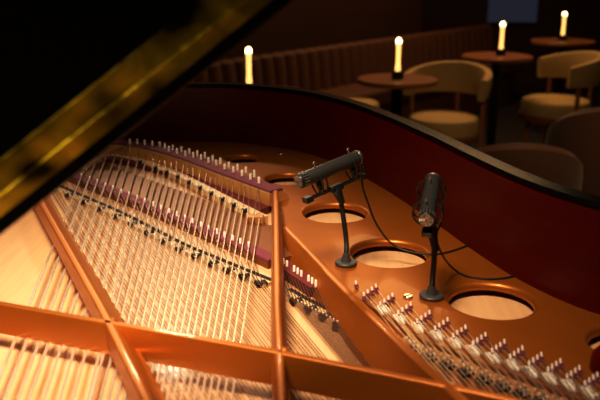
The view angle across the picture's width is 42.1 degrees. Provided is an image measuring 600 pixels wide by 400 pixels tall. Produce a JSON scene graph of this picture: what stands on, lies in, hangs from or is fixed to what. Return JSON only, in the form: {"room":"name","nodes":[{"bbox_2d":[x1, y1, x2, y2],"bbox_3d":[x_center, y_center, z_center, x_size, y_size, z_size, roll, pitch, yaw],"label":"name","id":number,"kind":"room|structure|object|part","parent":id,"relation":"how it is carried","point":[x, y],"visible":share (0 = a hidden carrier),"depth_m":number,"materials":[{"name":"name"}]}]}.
{"room":"jazz club","nodes":[
{"label":"jazz club","id":0,"kind":"room"},
{"bbox_2d":[220,0,422,59],"bbox_3d":[-0.121,-1.931,5.595,0.080,3.200,3.900,13,22,37],"label":"wall partition","id":1,"kind":"structure","parent":0,"point":[302,24],"depth_m":6.16,"materials":[{"name":"brown wood"}]},
{"bbox_2d":[422,0,599,86],"bbox_3d":[0.500,-2.852,8.591,10.000,3.200,0.100,0,17,0],"label":"wall","id":2,"kind":"structure","parent":0,"point":[583,16],"depth_m":8.81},
{"bbox_2d":[487,0,537,21],"bbox_3d":[2.377,-2.499,8.585,0.558,1.061,0.040,0,17,0],"label":"window","id":3,"kind":"structure","parent":2,"relation":"in","point":[498,10],"depth_m":8.70,"materials":[{"name":"blue glass"}]},
{"bbox_2d":[468,87,599,147],"bbox_3d":[0.500,0.504,3.294,10.000,0.100,12.000,0,17,0],"label":"floor","id":4,"kind":"structure","parent":0,"point":[510,128],"depth_m":7.30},
{"bbox_2d":[0,0,599,399],"bbox_3d":[-0.083,0.187,1.271,1.523,1.695,1.885,0,17,0],"label":"grand piano","id":5,"kind":"object","parent":4,"relation":"on","point":[159,240],"visible":1,"depth_m":1.11,"materials":[{"name":"brown wood"}]},
{"bbox_3d":[-0.237,-0.164,0.549,0.644,0.601,0.137,-4,18,-13],"label":"lid","id":6,"kind":"part","parent":5,"relation":"part of","materials":[{"name":"black paint"}]},
{"bbox_3d":[-0.302,-0.001,1.659,0.140,0.016,0.906,-15,23,-40],"label":"tenor plate","id":7,"kind":"part","parent":5,"relation":"part of","materials":[{"name":"brown metal"}]},
{"bbox_3d":[-0.325,-0.084,1.848,0.781,0.027,0.206,10,20,30],"label":"hitch rail","id":8,"kind":"part","parent":5,"relation":"part of","materials":[{"name":"gold metal"}]},
{"bbox_2d":[302,148,366,267],"bbox_3d":[0.059,0.015,1.234,0.120,0.185,0.055,-12,21,-34],"label":"microphone stand","id":9,"kind":"object","parent":5,"relation":"on","point":[345,261],"visible":0.92,"depth_m":1.24,"materials":[{"name":"grey metal"}]},
{"bbox_2d":[294,150,363,187],"bbox_3d":[0.046,-0.049,1.219,0.125,0.044,0.024,-12,21,-33],"label":"microphone","id":10,"kind":"object","parent":9,"relation":"attached to","point":[306,178],"visible":1,"depth_m":1.21,"materials":[{"name":"black metal"}]},
{"bbox_2d":[298,172,310,187],"bbox_3d":[0.005,-0.031,1.195,0.013,0.025,0.024,-12,21,-33],"label":"grille","id":11,"kind":"object","parent":10,"relation":"attached to","point":[304,178],"depth_m":1.19,"materials":[{"name":"grey metal"}]},
{"bbox_3d":[0.084,0.036,1.502,0.520,0.012,1.790,-13,21,-36],"label":"iron plate","id":12,"kind":"part","parent":5,"relation":"part of","materials":[{"name":"brown metal"}]},
{"bbox_2d":[361,162,467,254],"bbox_3d":[0.204,0.006,1.289,0.223,0.170,0.042,-4,18,-14],"label":"cable","id":13,"kind":"object","parent":5,"relation":"on","point":[368,204],"visible":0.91,"depth_m":1.30,"materials":[{"name":"black rubber"}]},
{"bbox_2d":[412,177,446,301],"bbox_3d":[0.186,0.056,1.114,0.049,0.177,0.080,4,18,14],"label":"microphone stand","id":14,"kind":"object","parent":5,"relation":"on","point":[431,294],"visible":0.8,"depth_m":1.11,"materials":[{"name":"grey metal"}]},
{"bbox_2d":[418,173,441,225],"bbox_3d":[0.182,-0.002,1.093,0.024,0.054,0.102,4,18,14],"label":"microphone","id":15,"kind":"object","parent":14,"relation":"attached to","point":[426,215],"visible":0.98,"depth_m":1.07,"materials":[{"name":"black metal"}]},
{"bbox_2d":[418,208,435,221],"bbox_3d":[0.172,0.023,1.061,0.024,0.025,0.015,4,18,14],"label":"grille","id":16,"kind":"object","parent":15,"relation":"attached to","point":[425,214],"depth_m":1.05,"materials":[{"name":"grey metal"}]},
{"bbox_2d":[437,186,514,279],"bbox_3d":[0.273,0.040,1.184,0.178,0.169,0.050,-8,19,-23],"label":"cable","id":17,"kind":"object","parent":5,"relation":"on","point":[441,193],"visible":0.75,"depth_m":1.20,"materials":[{"name":"black rubber"}]},
{"bbox_2d":[192,24,523,118],"bbox_3d":[0.493,-0.846,6.218,0.490,0.760,5.200,13,22,37],"label":"banquette","id":18,"kind":"object","parent":4,"relation":"on","point":[332,69],"visible":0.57,"depth_m":6.33,"materials":[{"name":"fabric"}]},
{"bbox_3d":[0.366,-1.067,6.256,0.165,0.360,5.200,13,22,37],"label":"backrest","id":19,"kind":"part","parent":18,"relation":"part of","materials":[{"name":"fabric"}]},
{"bbox_3d":[0.536,-0.836,6.185,0.380,0.140,5.200,13,22,37],"label":"seat","id":20,"kind":"part","parent":18,"relation":"part of","materials":[{"name":"fabric"}]},
{"bbox_2d":[350,98,378,107],"bbox_3d":[0.405,-0.473,5.509,0.300,0.468,0.300,0,17,0],"label":"stool","id":21,"kind":"object","parent":4,"relation":"on","point":[372,102],"visible":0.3,"depth_m":5.42,"materials":[{"name":"beige fabric"}]},
{"bbox_2d":[357,73,437,115],"bbox_3d":[0.551,-0.324,4.521,0.456,0.760,0.456,0,17,0],"label":"bistro table","id":22,"kind":"object","parent":4,"relation":"on","point":[380,80],"visible":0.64,"depth_m":4.37,"materials":[{"name":"brown wood"}]},
{"bbox_2d":[392,38,403,78],"bbox_3d":[0.551,-0.795,4.376,0.067,0.227,0.067,0,17,0],"label":"table lamp","id":23,"kind":"object","parent":22,"relation":"on","point":[397,73],"visible":1,"depth_m":4.37,"materials":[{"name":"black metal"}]},
{"bbox_2d":[403,61,492,146],"bbox_3d":[0.939,-0.485,5.030,0.521,0.772,0.521,-4,18,-14],"label":"tub chair","id":24,"kind":"object","parent":4,"relation":"on","point":[458,77],"visible":0.77,"depth_m":4.99,"materials":[{"name":"beige fabric"}]},
{"bbox_3d":[0.736,-0.439,5.169,0.044,0.601,0.033,10,20,29],"label":"leg","id":25,"kind":"part","parent":24,"relation":"part of","materials":[{"name":"brown wood"}]},
{"bbox_3d":[0.919,-0.485,4.994,0.450,0.131,0.450,10,20,29],"label":"seat","id":26,"kind":"part","parent":24,"relation":"part of","materials":[{"name":"beige fabric"}]},
{"bbox_3d":[0.982,-0.777,5.018,0.570,0.205,0.330,10,20,29],"label":"backrest","id":27,"kind":"part","parent":24,"relation":"part of","materials":[{"name":"beige fabric"}]},
{"bbox_3d":[1.038,-0.455,5.220,0.032,0.601,0.043,10,20,29],"label":"leg","id":28,"kind":"part","parent":24,"relation":"part of","materials":[{"name":"brown wood"}]},
{"bbox_3d":[0.919,-0.416,5.016,0.466,0.045,0.463,10,20,29],"label":"seat frame","id":29,"kind":"part","parent":24,"relation":"part of","materials":[{"name":"brown wood"}]},
{"bbox_3d":[1.143,-0.370,4.944,0.044,0.601,0.033,10,20,29],"label":"leg","id":30,"kind":"part","parent":24,"relation":"part of","materials":[{"name":"brown wood"}]},
{"bbox_2d":[461,52,532,145],"bbox_3d":[1.382,-0.650,5.583,0.490,0.760,0.490,0,17,0],"label":"bistro table","id":31,"kind":"object","parent":4,"relation":"on","point":[481,57],"visible":0.67,"depth_m":5.50,"materials":[{"name":"brown wood"}]},
{"bbox_2d":[496,22,505,55],"bbox_3d":[1.412,-1.130,5.456,0.068,0.232,0.068,0,17,0],"label":"table lamp","id":32,"kind":"object","parent":31,"relation":"on","point":[500,51],"visible":1,"depth_m":5.45,"materials":[{"name":"yellow glass"}]},
{"bbox_2d":[474,143,582,190],"bbox_3d":[0.826,0.078,3.220,0.622,0.764,0.569,1,17,2],"label":"tub chair","id":33,"kind":"object","parent":4,"relation":"on","point":[554,164],"visible":0.16,"depth_m":2.87,"materials":[{"name":"brown fabric"}]},
{"bbox_2d":[519,51,599,143],"bbox_3d":[1.875,-0.669,5.614,0.552,0.782,0.550,13,22,37],"label":"tub chair","id":34,"kind":"object","parent":4,"relation":"on","point":[581,68],"visible":0.88,"depth_m":5.50,"materials":[{"name":"beige fabric"}]},
{"bbox_3d":[1.634,-0.444,5.660,0.069,0.324,0.032,-1,17,-5],"label":"leg","id":35,"kind":"part","parent":34,"relation":"part of","materials":[{"name":"brown wood"}]},
{"bbox_3d":[1.835,-0.604,5.629,0.491,0.045,0.494,-1,17,-5],"label":"seat frame","id":36,"kind":"part","parent":34,"relation":"part of","materials":[{"name":"brown wood"}]},
{"bbox_3d":[1.857,-0.657,5.877,0.033,0.601,0.045,-1,17,-5],"label":"leg","id":37,"kind":"part","parent":34,"relation":"part of","materials":[{"name":"brown wood"}]},
{"bbox_3d":[1.835,-0.674,5.607,0.480,0.131,0.480,-1,17,-5],"label":"seat","id":38,"kind":"part","parent":34,"relation":"part of","materials":[{"name":"beige fabric"}]},
{"bbox_3d":[1.966,-0.942,5.537,0.348,0.215,0.602,-1,17,-5],"label":"backrest","id":39,"kind":"part","parent":34,"relation":"part of","materials":[{"name":"beige fabric"}]},
{"bbox_3d":[1.900,-0.511,5.402,0.033,0.601,0.045,-1,17,-5],"label":"leg","id":40,"kind":"part","parent":34,"relation":"part of","materials":[{"name":"brown wood"}]},
{"bbox_3d":[2.087,-0.589,5.657,0.043,0.601,0.032,-1,17,-5],"label":"leg","id":41,"kind":"part","parent":34,"relation":"part of","materials":[{"name":"brown wood"}]},
{"bbox_2d":[530,38,595,132],"bbox_3d":[2.189,-0.964,6.603,0.520,0.760,0.520,0,17,0],"label":"bistro table","id":42,"kind":"object","parent":4,"relation":"on","point":[570,42],"visible":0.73,"depth_m":6.49,"materials":[{"name":"brown wood"}]},
{"bbox_2d":[558,12,566,40],"bbox_3d":[2.189,-1.444,6.476,0.068,0.232,0.068,0,17,0],"label":"table lamp","id":43,"kind":"object","parent":42,"relation":"on","point":[562,37],"visible":1,"depth_m":6.47,"materials":[{"name":"yellow glass"}]},
{"bbox_2d":[545,107,599,195],"bbox_3d":[1.546,-0.127,3.856,0.664,0.784,0.610,5,18,14],"label":"tub chair","id":44,"kind":"object","parent":4,"relation":"on","point":[577,132],"visible":0.33,"depth_m":3.62,"materials":[{"name":"brown fabric"}]},
{"bbox_3d":[-0.186,-0.176,4.040,0.490,0.760,0.490,0,17,0],"label":"bistro table","id":45,"kind":"object","parent":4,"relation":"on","visible":0},
{"bbox_2d":[245,47,254,83],"bbox_3d":[-0.256,-0.653,3.914,0.067,0.227,0.067,0,17,0],"label":"table lamp","id":46,"kind":"object","parent":45,"relation":"on","point":[248,50],"visible":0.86,"depth_m":3.90,"materials":[{"name":"glass"}]},
{"bbox_3d":[-0.256,-0.741,3.887,0.031,0.042,0.031,0,17,0],"label":"bulb","id":47,"kind":"part","parent":46,"relation":"part of","materials":[{"name":"beige glass"}]}
]}

